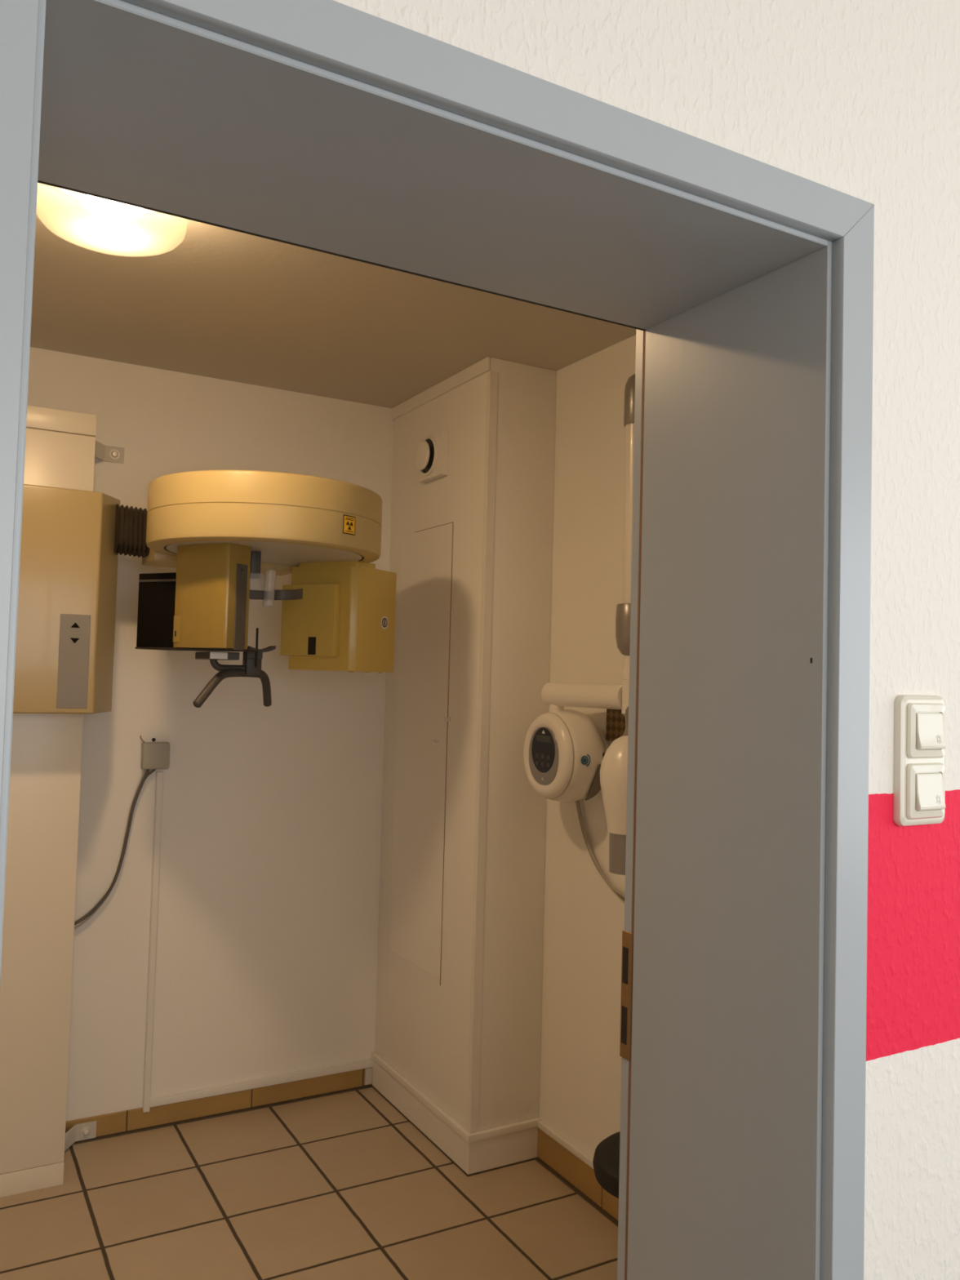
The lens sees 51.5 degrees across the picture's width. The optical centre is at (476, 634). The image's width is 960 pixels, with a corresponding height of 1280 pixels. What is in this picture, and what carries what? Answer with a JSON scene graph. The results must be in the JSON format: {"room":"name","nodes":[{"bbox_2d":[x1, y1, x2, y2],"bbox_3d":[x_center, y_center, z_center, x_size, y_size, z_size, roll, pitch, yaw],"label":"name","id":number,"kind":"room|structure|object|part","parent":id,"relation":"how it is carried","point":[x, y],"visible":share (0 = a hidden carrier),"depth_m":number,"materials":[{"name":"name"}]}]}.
{"room":"dental clinic corridor","nodes":[
{"label":"dental clinic corridor","id":0,"kind":"room"},
{"bbox_2d":[26,346,394,1120],"bbox_3d":[-1.298,0.351,3.213,2.832,2.500,0.100,3,-3,-29],"label":"wall","id":1,"kind":"structure","parent":0,"point":[268,927],"depth_m":3.39,"materials":[{"name":"white paint"}]},
{"bbox_2d":[74,735,169,929],"bbox_3d":[-1.165,0.641,3.200,0.324,0.634,0.038,3,-3,-29],"label":"junction box","id":2,"kind":"object","parent":1,"relation":"attached to","point":[154,755],"visible":0.95,"depth_m":3.24,"materials":[{"name":"beige plastic"}]},
{"bbox_2d":[142,771,163,1112],"bbox_3d":[-1.060,1.001,3.259,0.021,1.102,0.020,3,-3,-29],"label":"duct","id":3,"kind":"object","parent":1,"relation":"attached to","point":[159,775],"visible":1,"depth_m":3.25,"materials":[{"name":"white plastic"}]},
{"bbox_2d":[65,1066,372,1145],"bbox_3d":[-1.410,1.557,3.048,2.383,0.070,0.018,3,-3,-29],"label":"baseboard","id":4,"kind":"structure","parent":1,"relation":"attached to","point":[131,1121],"depth_m":3.35,"materials":[{"name":"tile"}]},
{"bbox_2d":[150,1057,373,1106],"bbox_3d":[-0.718,1.543,3.438,0.798,0.029,0.014,3,-3,-29],"label":"trim","id":5,"kind":"structure","parent":1,"relation":"attached to","point":[198,1093],"depth_m":3.42,"materials":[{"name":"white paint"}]},
{"bbox_2d":[364,1067,372,1084],"bbox_3d":[-0.391,1.605,3.614,0.028,0.058,0.003,3,-3,-29],"label":"plate","id":6,"kind":"object","parent":1,"relation":"attached to","point":[368,1072],"visible":1,"depth_m":3.61,"materials":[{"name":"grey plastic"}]},
{"bbox_2d":[0,1087,617,1279],"bbox_3d":[-0.573,1.628,2.177,4.900,0.100,2.553,3,-3,-29],"label":"floor","id":7,"kind":"structure","parent":0,"point":[342,1186],"depth_m":2.77,"materials":[{"name":"beige tile"}]},
{"bbox_2d":[0,404,396,1197],"bbox_3d":[-0.897,0.473,2.910,1.240,2.252,0.762,1,-2,11],"label":"panoramic x-ray machine","id":8,"kind":"object","parent":7,"relation":"on","point":[220,531],"visible":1,"depth_m":2.83,"materials":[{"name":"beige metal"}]},
{"bbox_3d":[-1.127,0.074,2.785,0.080,0.263,0.002,3,-3,-29],"label":"keypad panel","id":9,"kind":"part","parent":8,"relation":"part of","materials":[{"name":"grey plastic"}]},
{"bbox_3d":[-0.803,-0.016,2.677,0.025,0.071,0.010,0,-3,27],"label":"catch plate","id":10,"kind":"part","parent":8,"relation":"part of","materials":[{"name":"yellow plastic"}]},
{"bbox_3d":[-0.768,0.040,2.726,0.329,0.005,0.124,0,-3,27],"label":"plate","id":11,"kind":"part","parent":8,"relation":"part of","materials":[{"name":"black"}]},
{"bbox_3d":[-0.694,0.056,2.681,0.048,0.018,0.004,3,-3,-29],"label":"mount plate","id":12,"kind":"part","parent":8,"relation":"part of","materials":[{"name":"white plastic"}]},
{"bbox_3d":[-0.788,-0.284,3.094,0.450,0.155,0.190,3,-3,-29],"label":"support arm","id":13,"kind":"part","parent":8,"relation":"part of","materials":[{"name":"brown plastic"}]},
{"bbox_3d":[-0.660,0.145,2.730,0.037,0.107,0.315,0,-3,27],"label":"patient handle","id":14,"kind":"part","parent":8,"relation":"part of","materials":[{"name":"grey rubber"}]},
{"bbox_3d":[-0.621,-0.196,2.784,0.028,0.076,0.028,3,-3,-29],"label":"positioner rod","id":15,"kind":"part","parent":8,"relation":"part of","materials":[{"name":"grey plastic"}]},
{"bbox_3d":[-0.607,0.035,2.752,0.008,0.108,0.006,3,-3,-29],"label":"bite rod","id":16,"kind":"part","parent":8,"relation":"part of","materials":[{"name":"black plastic"}]},
{"bbox_2d":[247,645,275,652],"bbox_3d":[-0.605,0.039,2.782,0.073,0.020,0.056,3,-3,-29],"label":"chin rest","id":17,"kind":"object","parent":8,"relation":"on","point":[269,648],"depth_m":2.76,"materials":[{"name":"rubber"}]},
{"bbox_3d":[-0.532,-0.115,2.806,0.100,0.039,0.028,3,-3,-33],"label":"temple arm","id":18,"kind":"part","parent":8,"relation":"part of","materials":[{"name":"grey plastic"}]},
{"bbox_2d":[592,1131,620,1198],"bbox_3d":[0.426,1.421,2.362,0.302,0.383,0.302,3,-3,-29],"label":"stool","id":19,"kind":"object","parent":7,"relation":"on","point":[606,1162],"visible":0.15,"depth_m":2.33,"materials":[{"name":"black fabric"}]},
{"bbox_2d":[30,182,635,408],"bbox_3d":[0.220,-1.005,0.997,4.900,0.100,5.513,3,-3,-29],"label":"ceiling","id":20,"kind":"structure","parent":0,"point":[155,289],"depth_m":2.79,"materials":[{"name":"grey paint"}]},
{"bbox_2d":[56,186,153,222],"bbox_3d":[-0.742,-0.874,2.030,0.292,0.124,0.292,3,-3,-29],"label":"ceiling lamp","id":21,"kind":"object","parent":20,"relation":"attached to","point":[103,208],"visible":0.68,"depth_m":2.03,"materials":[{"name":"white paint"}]},
{"bbox_3d":[-0.742,-0.874,2.030,0.120,0.025,0.120,3,-3,-29],"label":"bulb","id":22,"kind":"part","parent":21,"relation":"part of","materials":[{"name":"white glass"}]},
{"bbox_2d":[374,357,556,1133],"bbox_3d":[-0.057,0.394,3.433,0.249,2.500,0.727,3,-3,-29],"label":"wall","id":23,"kind":"structure","parent":0,"point":[422,1024],"depth_m":3.15,"materials":[{"name":"white paint"}]},
{"bbox_2d":[390,521,453,985],"bbox_3d":[-0.200,0.384,3.402,0.031,1.508,0.415,3,-3,-29],"label":"access panel","id":24,"kind":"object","parent":23,"relation":"in","point":[423,719],"depth_m":3.40,"materials":[{"name":"white paint"}]},
{"bbox_3d":[-0.136,0.357,3.290,0.030,0.024,0.024,3,-3,-29],"label":"knob","id":25,"kind":"part","parent":24,"relation":"part of","materials":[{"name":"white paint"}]},
{"bbox_2d":[414,429,448,483],"bbox_3d":[-0.161,-0.611,3.391,0.062,0.153,0.170,3,-3,-29],"label":"air vent","id":26,"kind":"object","parent":23,"relation":"in","point":[431,455],"visible":1,"depth_m":3.35,"materials":[{"name":"white plastic"}]},
{"bbox_2d":[391,356,490,419],"bbox_3d":[-0.137,-0.839,3.422,0.011,0.043,0.727,3,-3,-29],"label":"trim","id":27,"kind":"structure","parent":23,"relation":"attached to","point":[483,366],"depth_m":3.37,"materials":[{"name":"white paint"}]},
{"bbox_2d":[466,371,497,1133],"bbox_3d":[0.021,0.342,3.070,0.030,2.333,0.020,3,-3,-29],"label":"trim","id":28,"kind":"structure","parent":23,"relation":"attached to","point":[477,965],"depth_m":3.06,"materials":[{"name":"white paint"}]},
{"bbox_2d":[370,1051,618,1226],"bbox_3d":[0.277,1.562,2.715,0.264,0.122,2.248,3,-3,-29],"label":"baseboard","id":29,"kind":"structure","parent":23,"relation":"attached to","point":[477,1153],"depth_m":3.06,"materials":[{"name":"white paint"}]},
{"bbox_2d":[538,334,635,1158],"bbox_3d":[0.474,0.383,2.841,0.100,2.500,2.278,3,-3,-29],"label":"wall","id":30,"kind":"structure","parent":0,"point":[580,1082],"depth_m":3.00,"materials":[{"name":"white paint"}]},
{"bbox_2d":[537,1120,593,1168],"bbox_3d":[0.563,1.512,2.460,0.016,0.020,1.521,3,-3,-29],"label":"trim","id":31,"kind":"structure","parent":30,"relation":"attached to","point":[585,1157],"depth_m":2.97,"materials":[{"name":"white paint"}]},
{"bbox_2d":[523,373,635,902],"bbox_3d":[0.335,0.033,2.794,0.222,1.485,0.570,3,-3,-29],"label":"dental x-ray machine","id":32,"kind":"object","parent":30,"relation":"attached to","point":[566,757],"visible":0.69,"depth_m":2.78,"materials":[{"name":"white plastic"}]},
{"bbox_3d":[0.193,0.333,2.876,0.002,0.130,0.122,3,-3,-29],"label":"display panel","id":33,"kind":"part","parent":32,"relation":"part of","materials":[{"name":"black plastic"}]},
{"bbox_3d":[0.235,0.206,2.902,0.044,0.055,0.044,3,-3,-29],"label":"pivot post","id":34,"kind":"part","parent":32,"relation":"part of","materials":[{"name":"white plastic"}]},
{"bbox_3d":[0.305,0.172,2.816,0.068,0.068,0.314,4,-3,-40],"label":"swivel arm","id":35,"kind":"part","parent":32,"relation":"part of","materials":[{"name":"white plastic"}]},
{"bbox_3d":[0.432,-0.306,2.697,0.067,0.558,0.062,3,-3,-29],"label":"scissor arm","id":36,"kind":"part","parent":32,"relation":"part of","materials":[{"name":"white plastic"}]},
{"bbox_2d":[605,708,625,741],"bbox_3d":[0.407,0.261,2.858,0.012,0.092,0.098,3,-3,-29],"label":"wall plate","id":37,"kind":"object","parent":30,"relation":"attached to","point":[615,720],"visible":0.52,"depth_m":2.86,"materials":[{"name":"brown"}]},
{"bbox_2d":[333,0,959,1279],"bbox_3d":[0.082,0.298,1.126,4.700,2.500,0.335,3,-3,-29],"label":"wall","id":38,"kind":"structure","parent":0,"point":[859,99],"depth_m":1.17,"materials":[{"name":"white paint"}]},
{"bbox_2d":[0,0,874,1279],"bbox_3d":[-0.065,0.513,1.038,0.936,2.057,0.369,3,-3,-29],"label":"door frame","id":39,"kind":"structure","parent":38,"relation":"in","point":[744,284],"depth_m":1.12,"materials":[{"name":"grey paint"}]},
{"bbox_3d":[-0.365,0.489,0.669,0.051,2.056,0.017,3,-3,-29],"label":"architrave","id":40,"kind":"part","parent":39,"relation":"part of","materials":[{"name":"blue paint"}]},
{"bbox_3d":[0.048,-0.493,0.927,0.935,0.051,0.017,3,-3,-29],"label":"architrave","id":41,"kind":"part","parent":39,"relation":"part of","materials":[{"name":"blue paint"}]},
{"bbox_3d":[0.210,0.504,1.391,0.002,0.175,0.022,3,-3,-29],"label":"strike plate","id":42,"kind":"part","parent":39,"relation":"part of","materials":[{"name":"gold metal"}]},
{"bbox_3d":[0.407,0.528,1.100,0.051,2.056,0.017,3,-3,-29],"label":"architrave","id":43,"kind":"part","parent":39,"relation":"part of","materials":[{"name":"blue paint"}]},
{"bbox_2d":[893,694,946,826],"bbox_3d":[0.532,0.149,1.177,0.084,0.154,0.023,3,-3,-29],"label":"light switch","id":44,"kind":"object","parent":38,"relation":"attached to","point":[919,721],"visible":1,"depth_m":1.17,"materials":[{"name":"beige plastic"}]}
]}

